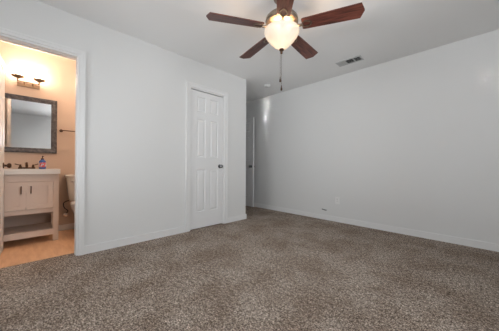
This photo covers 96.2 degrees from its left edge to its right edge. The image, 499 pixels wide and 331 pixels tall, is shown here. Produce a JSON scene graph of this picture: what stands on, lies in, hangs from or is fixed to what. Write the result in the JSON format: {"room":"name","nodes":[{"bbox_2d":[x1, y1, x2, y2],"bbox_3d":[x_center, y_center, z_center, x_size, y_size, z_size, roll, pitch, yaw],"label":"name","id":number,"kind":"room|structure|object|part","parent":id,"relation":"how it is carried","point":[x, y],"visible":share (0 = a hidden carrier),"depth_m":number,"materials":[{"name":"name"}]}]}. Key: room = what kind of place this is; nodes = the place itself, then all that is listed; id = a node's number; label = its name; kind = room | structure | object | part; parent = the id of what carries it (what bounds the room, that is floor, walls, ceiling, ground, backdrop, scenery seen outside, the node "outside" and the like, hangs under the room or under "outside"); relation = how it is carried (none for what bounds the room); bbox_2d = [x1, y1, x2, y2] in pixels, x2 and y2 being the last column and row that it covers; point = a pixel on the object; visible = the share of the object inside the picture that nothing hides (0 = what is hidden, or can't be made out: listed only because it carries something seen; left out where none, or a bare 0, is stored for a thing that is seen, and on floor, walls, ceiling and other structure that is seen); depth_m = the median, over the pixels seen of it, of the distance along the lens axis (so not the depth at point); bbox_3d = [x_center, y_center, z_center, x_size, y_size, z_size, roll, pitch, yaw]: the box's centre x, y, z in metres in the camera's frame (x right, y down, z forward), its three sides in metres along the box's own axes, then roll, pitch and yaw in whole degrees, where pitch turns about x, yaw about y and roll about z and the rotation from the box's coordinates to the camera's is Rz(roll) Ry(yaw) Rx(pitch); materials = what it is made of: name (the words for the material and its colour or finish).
{"room":"empty bedroom","nodes":[
{"label":"empty bedroom","id":0,"kind":"room"},
{"bbox_2d":[0,41,75,227],"bbox_3d":[-2.627,-0.303,3.254,2.250,2.440,0.115,1,0,-44],"label":"wall","id":1,"kind":"structure","parent":0,"point":[58,73],"depth_m":3.06,"materials":[{"name":"beige paint"}]},
{"bbox_2d":[11,73,44,89],"bbox_3d":[-2.818,-1.127,2.859,0.328,0.220,0.181,1,0,-44],"label":"vanity light","id":2,"kind":"object","parent":1,"relation":"attached to","point":[18,76],"visible":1,"depth_m":2.88,"materials":[{"name":"brown metal"}]},
{"bbox_3d":[-2.873,-1.085,2.774,0.116,0.068,0.120,1,0,-44],"label":"lamp arm","id":3,"kind":"part","parent":2,"relation":"part of","materials":[{"name":"brown metal"}]},
{"bbox_3d":[-2.875,-1.041,2.917,0.210,0.048,0.018,1,0,-44],"label":"plate","id":4,"kind":"part","parent":2,"relation":"part of","materials":[{"name":"brown metal"}]},
{"bbox_3d":[-2.732,-1.084,2.911,0.116,0.068,0.120,1,0,-44],"label":"lamp arm","id":5,"kind":"part","parent":2,"relation":"part of","materials":[{"name":"brown metal"}]},
{"bbox_2d":[4,93,56,153],"bbox_3d":[-2.876,-0.533,2.910,0.570,0.728,0.027,1,0,-44],"label":"wall mirror","id":6,"kind":"object","parent":1,"relation":"attached to","point":[30,125],"visible":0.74,"depth_m":2.92,"materials":[{"name":"clear glass"}]},
{"bbox_2d":[58,223,73,230],"bbox_3d":[-2.588,0.875,3.203,2.020,0.083,0.013,1,0,-44],"label":"baseboard","id":7,"kind":"structure","parent":1,"relation":"attached to","point":[71,225],"depth_m":3.18,"materials":[{"name":"white paint"}]},
{"bbox_2d":[63,200,68,215],"bbox_3d":[-2.586,0.606,3.151,0.070,0.237,0.091,1,0,-44],"label":"supply hose","id":8,"kind":"object","parent":1,"relation":"attached to","point":[66,213],"visible":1,"depth_m":3.14,"materials":[{"name":"grey rubber"}]},
{"bbox_2d":[0,0,245,245],"bbox_3d":[-1.569,-0.300,2.539,4.096,2.440,0.115,1,0,-44],"label":"wall","id":9,"kind":"structure","parent":0,"point":[135,89],"depth_m":2.64,"materials":[{"name":"white paint"}]},
{"bbox_2d":[0,54,11,253],"bbox_3d":[-2.457,-0.096,2.174,0.159,2.004,0.610,1,0,-41],"label":"door","id":10,"kind":"structure","parent":9,"relation":"in","point":[2,64],"depth_m":2.33,"materials":[{"name":"white paint"}]},
{"bbox_3d":[-2.618,0.001,2.356,0.159,0.062,0.062,1,0,-41],"label":"knob","id":11,"kind":"part","parent":10,"relation":"part of","materials":[{"name":"brown metal"}]},
{"bbox_2d":[1,252,73,267],"bbox_3d":[-2.059,0.915,2.148,0.634,0.007,0.012,1,0,-44],"label":"trim","id":12,"kind":"structure","parent":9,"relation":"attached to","point":[73,252],"depth_m":2.15,"materials":[{"name":"brown wood"}]},
{"bbox_2d":[0,27,85,255],"bbox_3d":[-2.011,-0.130,2.108,0.728,2.092,0.153,1,0,-44],"label":"door frame","id":13,"kind":"structure","parent":9,"relation":"attached to","point":[9,34],"depth_m":2.28,"materials":[{"name":"white paint"}]},
{"bbox_2d":[84,214,245,253],"bbox_3d":[-1.526,0.879,2.493,4.083,0.083,0.013,1,0,-44],"label":"baseboard","id":14,"kind":"structure","parent":9,"relation":"attached to","point":[102,246],"depth_m":2.67,"materials":[{"name":"white paint"}]},
{"bbox_2d":[190,89,222,229],"bbox_3d":[-0.648,-0.086,3.394,0.580,2.004,0.159,1,0,-44],"label":"door","id":15,"kind":"structure","parent":9,"relation":"in","point":[206,109],"depth_m":3.37,"materials":[{"name":"white paint"}]},
{"bbox_2d":[185,81,227,231],"bbox_3d":[-0.666,-0.125,3.420,0.738,2.107,0.153,1,0,-44],"label":"door frame","id":16,"kind":"structure","parent":9,"relation":"attached to","point":[189,85],"depth_m":3.26,"materials":[{"name":"white paint"}]},
{"bbox_2d":[0,206,498,330],"bbox_3d":[-0.641,0.974,2.273,5.300,0.100,6.865,1,0,-44],"label":"floor","id":17,"kind":"structure","parent":0,"point":[267,270],"depth_m":1.78,"materials":[{"name":"carpet"}]},
{"bbox_2d":[3,169,60,241],"bbox_3d":[-2.714,0.478,2.722,0.597,0.872,0.512,1,0,-44],"label":"bathroom vanity","id":18,"kind":"object","parent":17,"relation":"on","point":[26,191],"visible":0.98,"depth_m":2.62,"materials":[{"name":"beige paint"}]},
{"bbox_3d":[-2.646,0.348,2.487,0.231,0.315,0.019,1,0,-44],"label":"cabinet door","id":19,"kind":"part","parent":18,"relation":"part of","materials":[{"name":"beige paint"}]},
{"bbox_2d":[15,162,37,168],"bbox_3d":[-2.809,-0.002,2.824,0.215,0.088,0.112,1,0,-44],"label":"faucet","id":20,"kind":"object","parent":18,"relation":"on","point":[26,163],"visible":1,"depth_m":2.83,"materials":[{"name":"brown metal"}]},
{"bbox_2d":[3,222,52,241],"bbox_3d":[-2.728,0.803,2.734,0.469,0.067,0.452,1,0,-44],"label":"shelf","id":21,"kind":"object","parent":18,"relation":"attached to","point":[34,230],"depth_m":2.66,"materials":[{"name":"beige paint"}]},
{"bbox_2d":[4,169,60,174],"bbox_3d":[-2.717,0.105,2.728,0.597,0.125,0.498,1,0,-44],"label":"sink","id":22,"kind":"object","parent":18,"relation":"in","point":[6,171],"depth_m":2.59,"materials":[{"name":"white ceramic"}]},
{"bbox_3d":[-2.479,0.350,2.650,0.231,0.315,0.019,1,0,-44],"label":"cabinet door","id":23,"kind":"part","parent":18,"relation":"part of","materials":[{"name":"beige paint"}]},
{"bbox_2d":[39,156,45,168],"bbox_3d":[-2.658,-0.042,2.875,0.072,0.170,0.075,1,0,-44],"label":"soap bottle","id":24,"kind":"object","parent":18,"relation":"on","point":[42,163],"visible":1,"depth_m":2.86,"materials":[{"name":"blue plastic"}]},
{"bbox_2d":[64,174,74,214],"bbox_3d":[-2.224,0.524,3.069,0.444,0.789,0.697,1,0,-44],"label":"toilet","id":25,"kind":"object","parent":17,"relation":"on","point":[70,178],"visible":0.27,"depth_m":3.06,"materials":[{"name":"white ceramic"}]},
{"bbox_3d":[-2.388,0.148,3.242,0.444,0.038,0.220,1,0,-44],"label":"tank lid","id":26,"kind":"part","parent":25,"relation":"part of","materials":[{"name":"white ceramic"}]},
{"bbox_3d":[-2.392,0.328,3.243,0.416,0.320,0.200,1,0,-44],"label":"tank","id":27,"kind":"part","parent":25,"relation":"part of","materials":[{"name":"white ceramic"}]},
{"bbox_2d":[0,0,498,102],"bbox_3d":[-0.627,-1.566,2.283,5.300,0.100,6.865,1,0,-44],"label":"ceiling","id":28,"kind":"structure","parent":0,"point":[387,30],"depth_m":2.50,"materials":[{"name":"white paint"}]},
{"bbox_2d":[206,0,364,90],"bbox_3d":[0.294,-1.099,2.004,1.226,0.825,1.239,1,0,-44],"label":"ceiling fan","id":29,"kind":"object","parent":28,"relation":"hanging from","point":[281,31],"visible":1,"depth_m":1.86,"materials":[{"name":"brown wood"}]},
{"bbox_3d":[-0.118,-1.206,1.864,0.477,0.007,0.140,0,12,-14],"label":"fan blade","id":30,"kind":"part","parent":29,"relation":"part of","materials":[{"name":"brown wood"}]},
{"bbox_3d":[0.062,-1.203,2.315,0.140,0.007,0.477,-14,7,-32],"label":"fan blade","id":31,"kind":"part","parent":29,"relation":"part of","materials":[{"name":"brown wood"}]},
{"bbox_3d":[0.295,-0.969,2.062,0.004,0.465,0.004,0,0,28],"label":"pull chain","id":32,"kind":"part","parent":29,"relation":"part of","materials":[{"name":"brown metal"}]},
{"bbox_3d":[0.282,-1.102,1.965,0.304,0.165,0.304,1,0,-44],"label":"lamp shade","id":33,"kind":"part","parent":29,"relation":"part of","materials":[{"name":"white glass"}]},
{"bbox_3d":[0.256,-1.205,1.553,0.140,0.007,0.477,12,1,4],"label":"fan blade","id":34,"kind":"part","parent":29,"relation":"part of","materials":[{"name":"brown wood"}]},
{"bbox_3d":[0.547,-1.200,2.284,0.140,0.007,0.477,-15,-10,39],"label":"fan blade","id":35,"kind":"part","parent":29,"relation":"part of","materials":[{"name":"brown wood"}]},
{"bbox_3d":[0.667,-1.202,1.813,0.477,0.007,0.140,0,-12,22],"label":"fan blade","id":36,"kind":"part","parent":29,"relation":"part of","materials":[{"name":"brown wood"}]},
{"bbox_2d":[336,55,363,66],"bbox_3d":[1.437,-1.496,3.217,0.340,0.009,0.165,0,0,44],"label":"ceiling vent","id":37,"kind":"object","parent":28,"relation":"in","point":[359,57],"visible":1,"depth_m":3.21,"materials":[{"name":"grey metal"}]},
{"bbox_2d":[246,29,498,243],"bbox_3d":[1.182,-0.279,4.129,0.115,2.440,6.750,1,0,-44],"label":"wall","id":38,"kind":"structure","parent":0,"point":[411,141],"depth_m":3.13,"materials":[{"name":"white paint"}]},
{"bbox_2d":[254,203,498,251],"bbox_3d":[1.548,0.900,3.651,0.013,0.083,5.524,1,0,-44],"label":"baseboard","id":39,"kind":"structure","parent":38,"relation":"attached to","point":[439,237],"depth_m":3.12,"materials":[{"name":"white paint"}]},
{"bbox_3d":[-0.767,-0.285,5.347,0.974,2.440,0.115,1,0,-44],"label":"wall","id":40,"kind":"structure","parent":0,"visible":0},
{"bbox_2d":[246,117,254,206],"bbox_3d":[-0.174,-0.076,5.280,0.159,2.004,0.770,1,0,-44],"label":"door","id":41,"kind":"structure","parent":40,"relation":"in","point":[250,166],"depth_m":5.06,"materials":[{"name":"white paint"}]}
]}

